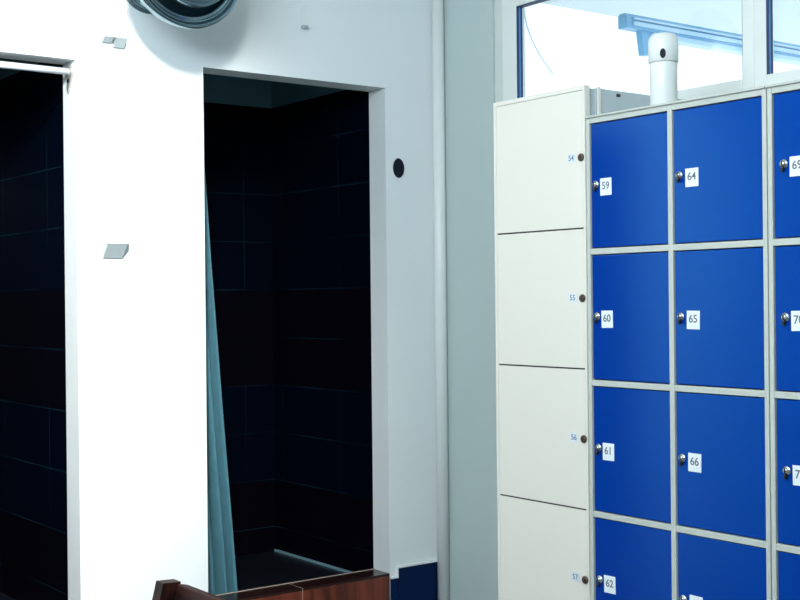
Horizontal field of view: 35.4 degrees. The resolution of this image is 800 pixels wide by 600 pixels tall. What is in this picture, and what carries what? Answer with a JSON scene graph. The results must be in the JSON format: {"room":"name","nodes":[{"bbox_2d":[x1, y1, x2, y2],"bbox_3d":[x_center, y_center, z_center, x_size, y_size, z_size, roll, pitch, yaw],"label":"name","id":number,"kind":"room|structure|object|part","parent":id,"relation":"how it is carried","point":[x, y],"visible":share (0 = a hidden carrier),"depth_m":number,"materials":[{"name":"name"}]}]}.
{"room":"changing room","nodes":[
{"label":"changing room","id":0,"kind":"room"},
{"bbox_2d":[0,592,14,599],"bbox_3d":[-1.535,1.195,3.955,0.810,0.300,0.730,-1,0,-37],"label":"floor","id":1,"kind":"structure","parent":0,"point":[3,596],"depth_m":4.40,"materials":[{"name":"tile"}]},
{"bbox_2d":[0,62,67,599],"bbox_3d":[-1.215,0.280,4.250,0.070,2.125,0.810,-1,0,-37],"label":"wall","id":2,"kind":"structure","parent":0,"point":[33,438],"depth_m":4.22,"materials":[{"name":"tile"}]},
{"bbox_2d":[0,58,347,107],"bbox_3d":[-1.123,-1.121,4.329,2.095,0.675,0.810,-1,0,-37],"label":"ceiling","id":3,"kind":"structure","parent":0,"point":[220,89],"depth_m":5.06,"materials":[{"name":"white paint"}]},
{"bbox_2d":[0,0,436,599],"bbox_3d":[-1.980,-0.050,3.114,5.550,2.800,0.100,-1,0,-37],"label":"wall","id":4,"kind":"structure","parent":0,"point":[133,117],"depth_m":4.00,"materials":[{"name":"white paint"}]},
{"bbox_2d":[0,61,72,91],"bbox_3d":[-1.281,-0.674,3.623,0.689,0.081,0.043,-1,0,-37],"label":"curtain rod","id":5,"kind":"object","parent":4,"relation":"attached to","point":[68,71],"visible":1,"depth_m":3.77,"materials":[{"name":"white plastic"}]},
{"bbox_2d":[101,5,126,48],"bbox_3d":[-0.880,-0.840,3.858,0.074,0.122,0.033,-1,0,-37],"label":"wall holder","id":6,"kind":"object","parent":4,"relation":"attached to","point":[113,18],"visible":1,"depth_m":3.85,"materials":[{"name":"white plastic"}]},
{"bbox_2d":[102,213,128,257],"bbox_3d":[-0.873,-0.198,3.851,0.072,0.137,0.045,-1,0,-37],"label":"wall holder","id":7,"kind":"object","parent":4,"relation":"attached to","point":[115,226],"visible":1,"depth_m":3.83,"materials":[{"name":"white plastic"}]},
{"bbox_2d":[127,0,236,28],"bbox_3d":[-0.695,-0.994,3.812,0.374,0.374,0.332,-1,0,-37],"label":"ventilation duct","id":8,"kind":"object","parent":4,"relation":"attached to","point":[184,14],"visible":1,"depth_m":3.73,"materials":[{"name":"metal"}]},
{"bbox_2d":[203,86,237,594],"bbox_3d":[-0.679,0.144,4.232,0.287,1.770,0.081,-1,0,-37],"label":"shower curtain","id":9,"kind":"object","parent":4,"relation":"hanging from","point":[222,578],"visible":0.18,"depth_m":4.25,"materials":[{"name":"teal fabric"}]},
{"bbox_2d":[301,8,307,28],"bbox_3d":[-0.326,-0.962,4.280,0.020,0.073,0.020,-1,0,-37],"label":"wall hook","id":10,"kind":"object","parent":4,"relation":"attached to","point":[303,26],"visible":1,"depth_m":4.28,"materials":[{"name":"white plastic"}]},
{"bbox_3d":[-0.331,-0.968,4.287,0.014,0.062,0.004,-1,0,-37],"label":"plate","id":11,"kind":"part","parent":10,"relation":"part of","materials":[{"name":"white plastic"}]},
{"bbox_2d":[393,158,403,177],"bbox_3d":[-0.005,-0.476,4.526,0.050,0.071,0.006,-1,0,-37],"label":"button","id":12,"kind":"object","parent":4,"relation":"attached to","point":[398,165],"visible":1,"depth_m":4.52,"materials":[{"name":"black plastic"}]},
{"bbox_2d":[390,562,437,599],"bbox_3d":[0.053,1.146,4.553,0.208,0.366,0.010,-1,0,-37],"label":"baseboard","id":13,"kind":"structure","parent":4,"relation":"attached to","point":[418,582],"depth_m":4.55,"materials":[{"name":"blue tile"}]},
{"bbox_2d":[390,559,437,578],"bbox_3d":[0.053,0.977,4.552,0.212,0.043,0.014,-1,0,-37],"label":"trim","id":14,"kind":"structure","parent":4,"relation":"attached to","point":[435,560],"depth_m":4.53,"materials":[{"name":"white paint"}]},
{"bbox_2d":[432,0,449,599],"bbox_3d":[0.149,-0.072,4.612,0.044,2.798,0.044,-1,0,-37],"label":"riser pipe","id":15,"kind":"object","parent":4,"relation":"attached to","point":[437,5],"visible":1,"depth_m":4.59,"materials":[{"name":"white plastic"}]},
{"bbox_2d":[204,102,275,556],"bbox_3d":[-0.878,0.276,4.957,0.835,2.125,0.080,-1,0,-37],"label":"wall","id":16,"kind":"structure","parent":0,"point":[237,138],"depth_m":5.09,"materials":[{"name":"tile"}]},
{"bbox_2d":[235,551,345,590],"bbox_3d":[-0.627,1.186,4.632,0.835,0.300,0.730,-1,0,-37],"label":"floor","id":17,"kind":"structure","parent":0,"point":[265,569],"depth_m":4.79,"materials":[{"name":"tile"}]},
{"bbox_2d":[271,90,373,571],"bbox_3d":[-0.297,0.270,4.935,0.070,2.125,0.810,-1,0,-37],"label":"wall","id":18,"kind":"structure","parent":0,"point":[321,161],"depth_m":4.87,"materials":[{"name":"tile"}]},
{"bbox_2d":[274,549,351,572],"bbox_3d":[-0.297,1.029,4.879,0.008,0.008,0.730,-1,0,-37],"label":"trim","id":19,"kind":"structure","parent":18,"relation":"attached to","point":[275,550],"depth_m":4.94,"materials":[{"name":"grey metal"}]},
{"bbox_2d":[444,0,524,599],"bbox_3d":[1.867,-0.089,2.472,0.150,2.800,5.530,-1,0,-37],"label":"wall","id":20,"kind":"structure","parent":0,"point":[469,25],"depth_m":4.51,"materials":[{"name":"grey paint"}]},
{"bbox_2d":[494,0,799,102],"bbox_3d":[1.020,-0.828,3.529,0.072,0.565,2.228,-1,0,-37],"label":"window","id":21,"kind":"structure","parent":20,"relation":"in","point":[757,15],"depth_m":3.62,"materials":[{"name":"white plastic"}]},
{"bbox_3d":[1.323,-0.826,3.093,0.036,0.495,1.067,-1,0,-37],"label":"sash frame","id":22,"kind":"part","parent":21,"relation":"part of","materials":[{"name":"white plastic"}]},
{"bbox_3d":[-0.579,1.386,1.255,5.550,0.100,6.520,-1,0,-37],"label":"floor","id":23,"kind":"structure","parent":0,"visible":0},
{"bbox_2d":[152,579,225,599],"bbox_3d":[-0.248,0.932,1.745,0.533,0.800,1.365,-1,0,-37],"label":"wooden bench","id":24,"kind":"object","parent":23,"relation":"on","point":[170,589],"visible":1,"depth_m":2.37,"materials":[{"name":"brown wood"}]},
{"bbox_3d":[-0.474,0.935,2.361,0.130,0.800,0.030,-1,0,-37],"label":"post","id":25,"kind":"part","parent":24,"relation":"part of","materials":[{"name":"brown wood"}]},
{"bbox_3d":[-0.057,0.586,1.891,0.045,0.101,1.222,-1,0,-37],"label":"rail","id":26,"kind":"part","parent":24,"relation":"part of","materials":[{"name":"brown wood"}]},
{"bbox_2d":[216,569,389,599],"bbox_3d":[-0.354,1.156,4.313,0.722,0.352,0.096,-1,0,-37],"label":"wooden bench","id":27,"kind":"object","parent":23,"relation":"on","point":[370,584],"visible":0.94,"depth_m":4.36,"materials":[{"name":"red wood"}]},
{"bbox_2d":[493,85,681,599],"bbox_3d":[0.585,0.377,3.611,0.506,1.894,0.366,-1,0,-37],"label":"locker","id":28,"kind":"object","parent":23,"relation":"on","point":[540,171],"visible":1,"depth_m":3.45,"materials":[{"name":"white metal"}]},
{"bbox_3d":[0.382,-0.373,3.463,0.003,0.363,0.346,-1,0,-37],"label":"door","id":29,"kind":"part","parent":28,"relation":"part of","materials":[{"name":"white metal"}]},
{"bbox_3d":[0.386,-0.003,3.463,0.003,0.369,0.346,-1,0,-37],"label":"door","id":30,"kind":"part","parent":28,"relation":"part of","materials":[{"name":"white metal"}]},
{"bbox_3d":[0.390,0.371,3.463,0.003,0.369,0.346,-1,0,-37],"label":"door","id":31,"kind":"part","parent":28,"relation":"part of","materials":[{"name":"white metal"}]},
{"bbox_3d":[0.393,0.744,3.463,0.003,0.369,0.346,-1,0,-37],"label":"door","id":32,"kind":"part","parent":28,"relation":"part of","materials":[{"name":"white metal"}]},
{"bbox_2d":[584,86,771,599],"bbox_3d":[0.856,0.417,3.222,0.478,1.809,0.572,-1,0,-37],"label":"locker","id":33,"kind":"object","parent":23,"relation":"on","point":[678,232],"visible":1,"depth_m":3.07,"materials":[{"name":"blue metal"}]},
{"bbox_3d":[0.589,-0.300,3.204,0.016,0.324,0.261,-1,0,-37],"label":"door","id":34,"kind":"part","parent":33,"relation":"part of","materials":[{"name":"blue metal"}]},
{"bbox_3d":[0.592,0.044,3.204,0.016,0.324,0.261,-1,0,-37],"label":"door","id":35,"kind":"part","parent":33,"relation":"part of","materials":[{"name":"blue metal"}]},
{"bbox_3d":[0.596,0.390,3.204,0.016,0.324,0.261,-1,0,-37],"label":"door","id":36,"kind":"part","parent":33,"relation":"part of","materials":[{"name":"blue metal"}]},
{"bbox_3d":[0.599,0.735,3.204,0.016,0.324,0.261,-1,0,-37],"label":"door","id":37,"kind":"part","parent":33,"relation":"part of","materials":[{"name":"blue metal"}]},
{"bbox_2d":[648,32,678,104],"bbox_3d":[0.681,-0.587,3.239,0.080,0.202,0.079,-1,0,-37],"label":"dispenser","id":38,"kind":"object","parent":33,"relation":"on","point":[663,47],"visible":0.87,"depth_m":3.21,"materials":[{"name":"white plastic"}]},
{"bbox_3d":[0.757,-0.302,2.978,0.016,0.324,0.261,-1,0,-37],"label":"door","id":39,"kind":"part","parent":33,"relation":"part of","materials":[{"name":"blue metal"}]},
{"bbox_3d":[0.760,0.043,2.978,0.016,0.324,0.261,-1,0,-37],"label":"door","id":40,"kind":"part","parent":33,"relation":"part of","materials":[{"name":"blue metal"}]},
{"bbox_3d":[0.764,0.388,2.978,0.016,0.324,0.261,-1,0,-37],"label":"door","id":41,"kind":"part","parent":33,"relation":"part of","materials":[{"name":"blue metal"}]},
{"bbox_3d":[0.767,0.733,2.978,0.016,0.324,0.261,-1,0,-37],"label":"door","id":42,"kind":"part","parent":33,"relation":"part of","materials":[{"name":"blue metal"}]},
{"bbox_2d":[765,80,799,599],"bbox_3d":[1.199,0.413,2.761,0.478,1.809,0.572,-1,0,-37],"label":"locker","id":43,"kind":"object","parent":23,"relation":"on","point":[783,99],"visible":1,"depth_m":2.82,"materials":[{"name":"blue metal"}]},
{"bbox_3d":[0.932,-0.304,2.743,0.016,0.324,0.261,-1,0,-37],"label":"door","id":44,"kind":"part","parent":43,"relation":"part of","materials":[{"name":"blue metal"}]},
{"bbox_3d":[0.936,0.041,2.743,0.016,0.324,0.261,-1,0,-37],"label":"door","id":45,"kind":"part","parent":43,"relation":"part of","materials":[{"name":"blue metal"}]},
{"bbox_3d":[0.939,0.386,2.743,0.016,0.324,0.261,-1,0,-37],"label":"door","id":46,"kind":"part","parent":43,"relation":"part of","materials":[{"name":"blue metal"}]},
{"bbox_3d":[0.943,0.731,2.743,0.016,0.324,0.261,-1,0,-37],"label":"door","id":47,"kind":"part","parent":43,"relation":"part of","materials":[{"name":"blue metal"}]},
{"label":"outside","id":48,"kind":"structure","parent":0,"visible":0},
{"bbox_2d":[542,0,799,44],"bbox_3d":[3.481,-1.535,4.136,4.450,0.140,6.450,-1,0,-37],"label":"canopy","id":49,"kind":"object","parent":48,"point":[722,15],"visible":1,"depth_m":6.27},
{"bbox_2d":[524,7,552,73],"bbox_3d":[0.498,-1.119,4.535,0.004,0.632,0.154,-1,0,-37],"label":"cable","id":50,"kind":"object","parent":49,"relation":"hanging from","point":[524,7],"visible":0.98,"depth_m":4.56,"materials":[{"name":"white plastic"}]},
{"bbox_2d":[618,13,799,65],"bbox_3d":[1.932,-1.185,5.439,2.780,0.528,0.058,-1,0,-37],"label":"rail","id":51,"kind":"object","parent":49,"relation":"hanging from","point":[644,27],"visible":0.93,"depth_m":4.82,"materials":[{"name":"blue metal"}]}
]}

